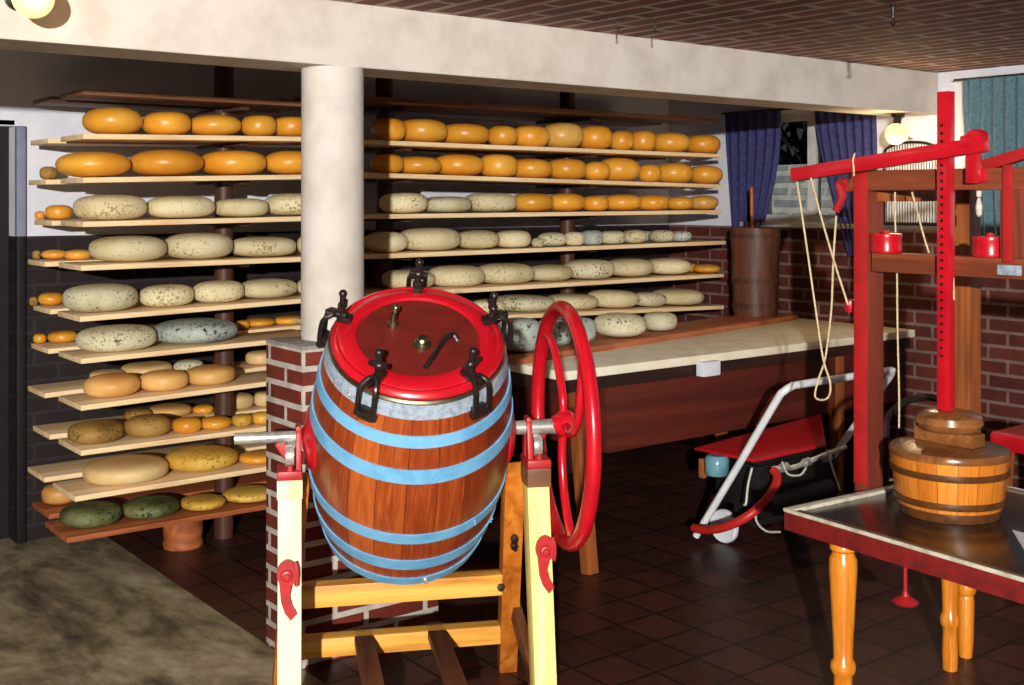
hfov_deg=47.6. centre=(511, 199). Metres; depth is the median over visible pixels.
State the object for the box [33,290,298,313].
plank
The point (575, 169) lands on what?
cheese
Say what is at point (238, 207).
cheese
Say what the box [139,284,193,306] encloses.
cheese
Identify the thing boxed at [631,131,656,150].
cheese
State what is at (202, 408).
cheese
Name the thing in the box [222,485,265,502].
cheese
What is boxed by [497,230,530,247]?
cheese
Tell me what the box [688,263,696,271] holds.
cheese
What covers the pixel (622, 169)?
cheese
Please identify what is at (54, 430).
plank
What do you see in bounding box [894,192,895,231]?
rope
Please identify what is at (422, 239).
cheese
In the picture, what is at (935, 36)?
ceiling
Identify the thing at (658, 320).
cheese
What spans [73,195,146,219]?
cheese
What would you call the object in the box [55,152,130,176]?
cheese
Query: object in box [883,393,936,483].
pipe
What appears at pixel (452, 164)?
cheese
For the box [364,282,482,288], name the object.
plank
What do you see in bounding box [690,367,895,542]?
trolley
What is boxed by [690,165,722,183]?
cheese
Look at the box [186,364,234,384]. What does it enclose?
cheese
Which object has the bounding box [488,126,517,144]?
cheese
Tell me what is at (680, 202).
cheese
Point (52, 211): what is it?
cheese
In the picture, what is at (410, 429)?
barrel churn
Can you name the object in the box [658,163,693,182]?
cheese
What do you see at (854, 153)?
rope
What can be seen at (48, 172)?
cheese
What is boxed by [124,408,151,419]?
cheese
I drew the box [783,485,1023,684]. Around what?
table
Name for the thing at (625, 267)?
cheese
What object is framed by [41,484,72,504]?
cheese
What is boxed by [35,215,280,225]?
plank
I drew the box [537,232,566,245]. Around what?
cheese
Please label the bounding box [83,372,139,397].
cheese
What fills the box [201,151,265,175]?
cheese
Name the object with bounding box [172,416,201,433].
cheese
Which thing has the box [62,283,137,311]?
cheese
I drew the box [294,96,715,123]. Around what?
plank
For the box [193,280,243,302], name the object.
cheese
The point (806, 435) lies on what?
hood
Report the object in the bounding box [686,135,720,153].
cheese
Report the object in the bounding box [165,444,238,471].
cheese
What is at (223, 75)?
post
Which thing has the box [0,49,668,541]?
wall
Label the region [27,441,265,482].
plank
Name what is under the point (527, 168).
cheese
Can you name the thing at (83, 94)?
plank
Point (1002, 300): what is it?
wall
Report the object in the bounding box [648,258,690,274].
cheese
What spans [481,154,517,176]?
cheese
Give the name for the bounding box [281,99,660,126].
plank
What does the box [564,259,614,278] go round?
cheese
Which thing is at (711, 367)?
junction box
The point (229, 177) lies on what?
plank
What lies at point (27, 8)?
globe lamp
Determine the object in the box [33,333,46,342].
cheese
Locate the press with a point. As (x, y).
(954, 190)
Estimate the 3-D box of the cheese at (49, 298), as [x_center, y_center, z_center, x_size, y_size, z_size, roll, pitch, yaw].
[-2.092,0.448,5.268,0.114,0.058,0.113,-2,1,-38]
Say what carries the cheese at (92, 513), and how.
on the plank at (125, 524)
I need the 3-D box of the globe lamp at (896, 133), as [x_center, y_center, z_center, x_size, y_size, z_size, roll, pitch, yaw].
[2.104,-0.396,6.332,0.143,0.189,0.116,0,0,-38]
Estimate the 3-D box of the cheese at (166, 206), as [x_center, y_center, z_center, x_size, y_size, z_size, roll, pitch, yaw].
[-1.481,0.032,5.175,0.300,0.101,0.309,-1,1,-38]
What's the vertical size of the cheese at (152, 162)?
0.118 m
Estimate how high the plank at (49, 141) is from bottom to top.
0.051 m
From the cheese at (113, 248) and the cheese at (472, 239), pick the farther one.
the cheese at (472, 239)
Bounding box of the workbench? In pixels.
[508,318,914,574]
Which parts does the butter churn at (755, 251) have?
plunger rod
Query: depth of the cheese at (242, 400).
5.67 m
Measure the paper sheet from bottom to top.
0.004 m
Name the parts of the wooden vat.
lid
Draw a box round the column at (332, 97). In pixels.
[301,66,363,340]
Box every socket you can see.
[4,0,16,10]
[891,113,904,123]
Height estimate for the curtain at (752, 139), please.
0.830 m
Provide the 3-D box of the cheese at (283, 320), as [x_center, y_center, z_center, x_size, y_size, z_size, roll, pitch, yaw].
[-1.135,0.609,5.884,0.144,0.040,0.144,-1,1,-38]
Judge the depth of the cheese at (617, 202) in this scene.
6.70 m
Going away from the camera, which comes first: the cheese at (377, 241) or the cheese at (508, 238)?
the cheese at (377, 241)
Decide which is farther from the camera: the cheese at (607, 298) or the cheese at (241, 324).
the cheese at (607, 298)
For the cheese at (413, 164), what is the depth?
5.83 m
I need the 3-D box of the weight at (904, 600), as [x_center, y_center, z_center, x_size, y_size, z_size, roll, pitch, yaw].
[1.268,1.146,3.740,0.084,0.311,0.084,0,0,-38]
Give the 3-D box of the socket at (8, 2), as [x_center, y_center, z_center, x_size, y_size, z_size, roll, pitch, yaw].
[-1.433,-0.598,3.399,0.076,0.075,0.125,0,0,-38]
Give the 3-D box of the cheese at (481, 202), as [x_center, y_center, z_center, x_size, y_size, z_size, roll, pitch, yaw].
[-0.119,0.014,6.236,0.292,0.105,0.291,0,0,-38]
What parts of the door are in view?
frame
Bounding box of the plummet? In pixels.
[975,190,982,216]
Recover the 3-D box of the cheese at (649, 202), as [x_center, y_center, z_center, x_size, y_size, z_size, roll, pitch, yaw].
[0.839,0.016,6.929,0.208,0.093,0.206,0,0,-38]
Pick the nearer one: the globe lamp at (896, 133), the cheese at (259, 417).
the cheese at (259, 417)
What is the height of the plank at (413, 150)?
0.029 m
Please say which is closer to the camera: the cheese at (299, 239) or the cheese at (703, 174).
the cheese at (299, 239)
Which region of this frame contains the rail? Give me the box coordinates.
[953,73,1023,80]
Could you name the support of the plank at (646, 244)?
on the post at (567, 99)
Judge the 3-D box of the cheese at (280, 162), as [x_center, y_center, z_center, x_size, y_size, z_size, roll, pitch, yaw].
[-1.050,-0.176,5.488,0.253,0.113,0.256,-2,1,-38]
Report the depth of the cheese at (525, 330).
5.27 m
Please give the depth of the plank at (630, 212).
6.22 m
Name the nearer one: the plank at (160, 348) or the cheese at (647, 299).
the plank at (160, 348)
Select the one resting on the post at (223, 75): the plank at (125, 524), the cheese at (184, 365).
the plank at (125, 524)
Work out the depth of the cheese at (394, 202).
5.78 m
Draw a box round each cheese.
[29,297,37,305]
[32,250,40,258]
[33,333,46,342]
[35,211,44,219]
[38,292,62,304]
[39,166,57,179]
[41,250,65,258]
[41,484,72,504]
[45,205,72,218]
[47,330,76,342]
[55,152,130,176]
[59,500,121,528]
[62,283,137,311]
[64,250,90,259]
[67,419,123,443]
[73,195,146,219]
[75,324,156,351]
[82,107,142,133]
[82,454,167,485]
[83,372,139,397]
[88,236,166,261]
[89,369,124,377]
[121,361,171,377]
[121,495,179,518]
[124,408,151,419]
[124,414,171,437]
[129,150,203,175]
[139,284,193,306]
[139,369,188,391]
[142,112,190,134]
[146,196,214,217]
[149,403,191,416]
[153,318,237,343]
[164,233,232,258]
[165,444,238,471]
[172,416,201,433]
[173,359,203,371]
[180,494,225,510]
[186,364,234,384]
[189,115,241,135]
[192,404,213,413]
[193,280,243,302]
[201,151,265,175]
[201,415,231,429]
[214,198,268,216]
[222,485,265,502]
[231,237,295,256]
[232,413,252,426]
[234,320,249,328]
[234,392,253,409]
[238,450,265,463]
[241,115,276,135]
[241,278,296,297]
[245,350,265,364]
[246,317,275,326]
[252,411,265,423]
[254,391,265,406]
[265,151,300,174]
[265,193,300,215]
[274,315,300,324]
[275,116,300,136]
[297,237,300,252]
[297,280,300,292]
[364,232,407,251]
[370,154,403,172]
[371,118,405,140]
[379,193,427,212]
[381,269,434,287]
[399,156,441,174]
[401,119,447,142]
[401,228,460,250]
[424,196,471,212]
[428,265,484,286]
[436,154,483,175]
[443,123,489,143]
[458,230,499,248]
[465,193,516,211]
[473,299,504,312]
[478,263,534,283]
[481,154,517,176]
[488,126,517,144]
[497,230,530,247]
[497,294,554,311]
[497,317,539,351]
[513,159,552,177]
[514,126,549,146]
[514,193,553,211]
[531,238,543,246]
[531,264,572,280]
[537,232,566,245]
[539,317,571,345]
[544,123,583,147]
[548,293,598,309]
[549,159,586,179]
[550,193,585,210]
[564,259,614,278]
[565,232,584,245]
[571,317,595,342]
[579,126,612,148]
[582,230,602,244]
[583,196,608,210]
[584,162,610,179]
[587,290,638,307]
[594,312,646,336]
[601,158,640,180]
[602,231,625,243]
[605,194,641,210]
[609,258,653,276]
[610,131,634,149]
[624,230,646,242]
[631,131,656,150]
[635,292,666,306]
[638,164,661,181]
[638,195,669,209]
[643,311,676,330]
[644,231,650,240]
[648,230,674,241]
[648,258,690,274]
[652,132,690,151]
[652,288,703,304]
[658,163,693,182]
[668,196,693,209]
[672,231,691,241]
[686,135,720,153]
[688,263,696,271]
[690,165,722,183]
[690,195,718,209]
[693,264,720,272]
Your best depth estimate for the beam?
4.42 m
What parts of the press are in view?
hook handle, cleat knob, post, lever, rail, post, counter lever, maker plate, spacer post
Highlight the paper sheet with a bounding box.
[1012,530,1023,549]
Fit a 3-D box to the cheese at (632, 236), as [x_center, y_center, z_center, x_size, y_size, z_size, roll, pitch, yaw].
[0.713,0.214,6.797,0.147,0.079,0.152,0,0,-38]
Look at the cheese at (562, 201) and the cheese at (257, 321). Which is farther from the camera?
the cheese at (562, 201)
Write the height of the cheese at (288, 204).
0.107 m
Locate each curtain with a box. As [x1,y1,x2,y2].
[725,110,780,226]
[814,111,876,255]
[963,75,1023,235]
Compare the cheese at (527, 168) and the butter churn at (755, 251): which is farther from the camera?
the butter churn at (755, 251)
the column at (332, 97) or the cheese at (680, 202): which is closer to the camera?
the column at (332, 97)
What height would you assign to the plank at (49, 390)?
0.054 m
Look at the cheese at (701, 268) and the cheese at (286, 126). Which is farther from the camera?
the cheese at (701, 268)
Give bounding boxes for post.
[196,65,249,538]
[364,78,411,287]
[535,91,596,472]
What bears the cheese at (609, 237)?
on the plank at (646, 244)
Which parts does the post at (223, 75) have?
cross arm, cross arm, cross arm, cross arm, cross arm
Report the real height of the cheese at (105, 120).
0.120 m
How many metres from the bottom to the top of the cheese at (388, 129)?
0.116 m
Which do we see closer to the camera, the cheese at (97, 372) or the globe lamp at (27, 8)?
the globe lamp at (27, 8)
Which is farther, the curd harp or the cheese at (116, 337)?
the curd harp
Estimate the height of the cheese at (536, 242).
0.051 m
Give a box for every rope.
[796,182,836,400]
[810,178,848,304]
[852,153,855,175]
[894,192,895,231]
[896,273,899,427]
[911,192,929,252]
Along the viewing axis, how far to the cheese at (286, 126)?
5.38 m
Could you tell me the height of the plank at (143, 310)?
0.046 m
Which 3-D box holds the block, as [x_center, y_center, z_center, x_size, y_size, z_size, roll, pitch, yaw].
[-1.522,1.500,5.369,0.184,0.200,0.184,0,0,-38]
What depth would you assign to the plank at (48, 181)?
5.21 m
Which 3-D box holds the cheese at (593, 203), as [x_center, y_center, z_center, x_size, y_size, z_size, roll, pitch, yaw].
[0.476,0.020,6.616,0.160,0.088,0.158,0,0,-38]
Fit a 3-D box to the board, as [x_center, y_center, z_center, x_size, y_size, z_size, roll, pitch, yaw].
[0.769,0.715,6.197,0.300,0.030,2.600,0,0,42]
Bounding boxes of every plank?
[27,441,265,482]
[28,250,300,266]
[28,361,265,397]
[29,179,296,184]
[31,138,300,146]
[31,323,300,353]
[32,471,265,518]
[33,96,279,114]
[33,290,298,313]
[33,403,265,439]
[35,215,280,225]
[45,494,265,542]
[53,456,265,501]
[58,293,300,321]
[59,254,300,270]
[59,329,300,363]
[59,370,265,410]
[59,418,265,455]
[61,89,300,110]
[61,134,300,143]
[61,174,300,183]
[61,216,300,226]
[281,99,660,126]
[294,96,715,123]
[294,140,721,158]
[294,303,723,323]
[296,172,721,187]
[296,272,723,296]
[299,240,725,258]
[300,210,721,218]
[364,148,665,160]
[364,179,665,188]
[364,210,613,213]
[364,242,531,250]
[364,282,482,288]
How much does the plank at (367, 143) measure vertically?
0.030 m
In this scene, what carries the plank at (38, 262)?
on the post at (223, 75)
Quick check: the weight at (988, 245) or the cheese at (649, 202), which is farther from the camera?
the cheese at (649, 202)
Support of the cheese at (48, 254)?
on the plank at (38, 262)
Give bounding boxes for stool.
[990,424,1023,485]
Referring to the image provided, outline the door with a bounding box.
[0,120,25,543]
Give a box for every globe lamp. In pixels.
[4,0,54,17]
[885,113,906,144]
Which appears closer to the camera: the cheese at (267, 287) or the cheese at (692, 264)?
the cheese at (267, 287)
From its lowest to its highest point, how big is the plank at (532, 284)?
0.022 m
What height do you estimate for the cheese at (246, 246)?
0.091 m
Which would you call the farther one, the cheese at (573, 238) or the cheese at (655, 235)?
the cheese at (655, 235)
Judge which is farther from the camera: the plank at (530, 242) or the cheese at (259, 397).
the plank at (530, 242)
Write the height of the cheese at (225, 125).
0.099 m
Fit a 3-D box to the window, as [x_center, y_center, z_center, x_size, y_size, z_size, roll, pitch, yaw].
[1.808,-0.202,7.163,0.160,0.742,1.224,0,0,-38]
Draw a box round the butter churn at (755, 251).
[730,187,780,316]
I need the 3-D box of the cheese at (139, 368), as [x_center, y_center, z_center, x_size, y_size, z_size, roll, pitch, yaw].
[-1.726,0.800,5.481,0.235,0.062,0.237,-2,1,-38]
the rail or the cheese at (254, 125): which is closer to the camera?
the cheese at (254, 125)
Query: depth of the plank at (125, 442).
4.98 m
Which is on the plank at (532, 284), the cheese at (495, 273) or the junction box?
the cheese at (495, 273)
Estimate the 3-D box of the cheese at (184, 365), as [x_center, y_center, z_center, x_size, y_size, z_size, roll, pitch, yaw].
[-1.551,0.797,5.559,0.140,0.061,0.139,-2,1,-38]
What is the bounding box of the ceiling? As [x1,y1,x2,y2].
[331,0,1023,72]
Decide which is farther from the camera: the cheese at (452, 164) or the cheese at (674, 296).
the cheese at (674, 296)
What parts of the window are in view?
curtain rail, pane, sill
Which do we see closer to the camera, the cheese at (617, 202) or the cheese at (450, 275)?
the cheese at (450, 275)
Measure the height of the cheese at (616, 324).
0.120 m
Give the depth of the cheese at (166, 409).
5.47 m
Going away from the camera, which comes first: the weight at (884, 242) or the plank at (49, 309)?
the weight at (884, 242)
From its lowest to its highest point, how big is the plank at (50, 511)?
0.032 m
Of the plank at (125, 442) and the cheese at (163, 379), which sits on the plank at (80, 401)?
the cheese at (163, 379)
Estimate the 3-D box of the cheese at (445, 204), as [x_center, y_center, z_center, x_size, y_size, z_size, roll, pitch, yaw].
[-0.343,0.024,6.054,0.274,0.086,0.272,0,0,-38]
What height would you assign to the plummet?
0.085 m
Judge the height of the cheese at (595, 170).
0.108 m
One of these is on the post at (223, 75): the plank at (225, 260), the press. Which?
the plank at (225, 260)
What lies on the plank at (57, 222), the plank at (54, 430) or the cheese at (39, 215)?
the cheese at (39, 215)
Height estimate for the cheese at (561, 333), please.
0.139 m
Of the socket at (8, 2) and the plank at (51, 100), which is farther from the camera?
the plank at (51, 100)
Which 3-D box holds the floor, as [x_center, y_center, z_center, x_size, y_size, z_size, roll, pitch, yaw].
[0.530,1.650,3.329,8.930,0.100,7.000,0,0,-38]
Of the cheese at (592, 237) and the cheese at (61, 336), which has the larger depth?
the cheese at (592, 237)
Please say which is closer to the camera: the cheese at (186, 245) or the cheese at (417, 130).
the cheese at (186, 245)
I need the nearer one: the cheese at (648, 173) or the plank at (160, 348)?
the plank at (160, 348)
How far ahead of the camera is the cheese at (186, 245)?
5.11 m
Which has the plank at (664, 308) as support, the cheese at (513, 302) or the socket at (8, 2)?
the cheese at (513, 302)
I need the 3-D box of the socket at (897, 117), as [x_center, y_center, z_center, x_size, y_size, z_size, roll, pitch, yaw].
[2.114,-0.441,6.365,0.087,0.099,0.075,0,0,-38]
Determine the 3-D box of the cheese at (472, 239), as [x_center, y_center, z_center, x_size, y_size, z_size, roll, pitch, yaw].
[-0.185,0.210,6.153,0.232,0.098,0.236,0,0,-38]
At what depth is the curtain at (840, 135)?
6.84 m
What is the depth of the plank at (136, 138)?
5.06 m
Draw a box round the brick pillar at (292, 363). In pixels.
[265,336,437,667]
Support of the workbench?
on the floor
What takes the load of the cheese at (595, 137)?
on the plank at (367, 143)
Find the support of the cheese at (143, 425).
on the plank at (125, 442)
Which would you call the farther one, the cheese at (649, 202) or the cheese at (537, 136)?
the cheese at (649, 202)
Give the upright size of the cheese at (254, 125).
0.099 m
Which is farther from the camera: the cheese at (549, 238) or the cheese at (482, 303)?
the cheese at (549, 238)
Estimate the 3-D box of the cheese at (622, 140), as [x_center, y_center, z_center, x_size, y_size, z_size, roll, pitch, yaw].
[0.636,-0.344,6.738,0.154,0.117,0.154,0,0,-38]
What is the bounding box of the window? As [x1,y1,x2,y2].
[721,108,883,228]
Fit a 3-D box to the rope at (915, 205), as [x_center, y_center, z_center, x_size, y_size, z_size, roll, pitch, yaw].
[1.307,0.071,3.711,0.006,0.196,0.066,0,0,-38]
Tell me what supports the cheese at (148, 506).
on the plank at (125, 524)
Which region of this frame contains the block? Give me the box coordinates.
[162,498,202,550]
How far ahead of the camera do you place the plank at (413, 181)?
6.73 m
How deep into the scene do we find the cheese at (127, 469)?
4.92 m
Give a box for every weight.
[870,230,902,252]
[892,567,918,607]
[972,233,999,256]
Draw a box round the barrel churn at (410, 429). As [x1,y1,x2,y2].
[234,258,601,684]
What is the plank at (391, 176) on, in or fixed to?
on the post at (567, 99)
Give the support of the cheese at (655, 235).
on the plank at (646, 244)
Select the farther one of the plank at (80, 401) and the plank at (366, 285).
the plank at (366, 285)
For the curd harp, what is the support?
hanging from the wall at (1002, 300)
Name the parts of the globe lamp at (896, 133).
globe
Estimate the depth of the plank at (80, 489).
4.97 m
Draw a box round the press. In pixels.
[790,91,1023,658]
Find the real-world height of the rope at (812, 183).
0.418 m
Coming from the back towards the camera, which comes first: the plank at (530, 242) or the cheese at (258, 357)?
the plank at (530, 242)
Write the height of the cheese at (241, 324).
0.044 m
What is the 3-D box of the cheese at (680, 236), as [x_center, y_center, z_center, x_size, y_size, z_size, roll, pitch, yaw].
[1.020,0.219,7.027,0.134,0.065,0.136,0,0,-38]
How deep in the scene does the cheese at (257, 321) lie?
5.74 m
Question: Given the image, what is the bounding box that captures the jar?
[705,453,728,476]
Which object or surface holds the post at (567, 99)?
on the floor
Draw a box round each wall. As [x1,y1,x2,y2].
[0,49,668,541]
[669,65,1023,488]
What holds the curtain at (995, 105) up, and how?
hanging from the rail
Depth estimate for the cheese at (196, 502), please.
5.13 m
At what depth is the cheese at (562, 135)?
6.42 m
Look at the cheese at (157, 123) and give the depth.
5.02 m
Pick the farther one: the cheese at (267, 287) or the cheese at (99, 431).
the cheese at (267, 287)
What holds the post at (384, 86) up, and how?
on the floor
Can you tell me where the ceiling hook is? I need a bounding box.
[888,3,897,25]
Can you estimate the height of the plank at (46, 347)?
0.046 m
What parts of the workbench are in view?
leg, panel, rail, leg, leg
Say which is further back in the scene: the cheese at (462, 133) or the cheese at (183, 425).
the cheese at (462, 133)
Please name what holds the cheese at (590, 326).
on the board
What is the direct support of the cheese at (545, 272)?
on the plank at (532, 284)
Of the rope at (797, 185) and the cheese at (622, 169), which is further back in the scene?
the cheese at (622, 169)
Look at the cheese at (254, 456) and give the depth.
5.28 m
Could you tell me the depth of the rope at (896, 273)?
3.77 m
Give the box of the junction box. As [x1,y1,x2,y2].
[696,360,719,376]
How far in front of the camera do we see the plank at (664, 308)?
6.70 m
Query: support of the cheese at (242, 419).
on the plank at (125, 442)
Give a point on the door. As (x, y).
(20, 131)
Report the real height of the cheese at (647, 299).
0.086 m
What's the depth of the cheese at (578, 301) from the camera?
6.48 m
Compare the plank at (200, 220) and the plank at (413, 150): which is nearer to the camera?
the plank at (200, 220)
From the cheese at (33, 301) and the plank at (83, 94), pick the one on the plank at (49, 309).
the cheese at (33, 301)
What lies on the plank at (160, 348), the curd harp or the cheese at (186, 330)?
the cheese at (186, 330)
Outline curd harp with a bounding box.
[883,137,936,225]
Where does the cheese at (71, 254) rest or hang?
on the plank at (38, 262)
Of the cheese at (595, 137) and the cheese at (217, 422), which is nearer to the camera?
the cheese at (217, 422)
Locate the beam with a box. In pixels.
[0,0,937,115]
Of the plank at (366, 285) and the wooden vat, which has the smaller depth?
the wooden vat
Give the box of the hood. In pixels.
[694,414,825,461]
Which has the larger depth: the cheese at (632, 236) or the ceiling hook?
the cheese at (632, 236)
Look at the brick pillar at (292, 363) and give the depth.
4.07 m
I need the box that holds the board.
[506,314,797,364]
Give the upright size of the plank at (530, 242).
0.033 m
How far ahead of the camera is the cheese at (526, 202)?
6.29 m
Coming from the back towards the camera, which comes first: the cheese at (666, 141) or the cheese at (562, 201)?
the cheese at (666, 141)
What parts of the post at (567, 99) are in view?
cross arm, cross arm, cross arm, cross arm, cross arm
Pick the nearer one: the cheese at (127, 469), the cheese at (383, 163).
the cheese at (127, 469)
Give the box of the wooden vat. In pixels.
[888,407,1011,524]
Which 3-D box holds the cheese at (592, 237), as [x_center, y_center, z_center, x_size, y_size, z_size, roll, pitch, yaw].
[0.452,0.214,6.581,0.131,0.083,0.131,0,0,-38]
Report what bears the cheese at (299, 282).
on the plank at (532, 284)
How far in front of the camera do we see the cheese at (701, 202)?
7.11 m
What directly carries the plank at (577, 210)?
on the post at (567, 99)
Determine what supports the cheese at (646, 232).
on the plank at (646, 244)
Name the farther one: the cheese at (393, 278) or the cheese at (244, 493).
the cheese at (393, 278)
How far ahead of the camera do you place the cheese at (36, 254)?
5.25 m
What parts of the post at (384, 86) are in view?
cross arm, cross arm, cross arm, cross arm, cross arm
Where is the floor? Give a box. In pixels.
[0,437,1023,684]
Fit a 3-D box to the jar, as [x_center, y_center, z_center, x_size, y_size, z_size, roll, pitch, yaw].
[0.941,1.214,5.324,0.112,0.092,0.112,0,0,-38]

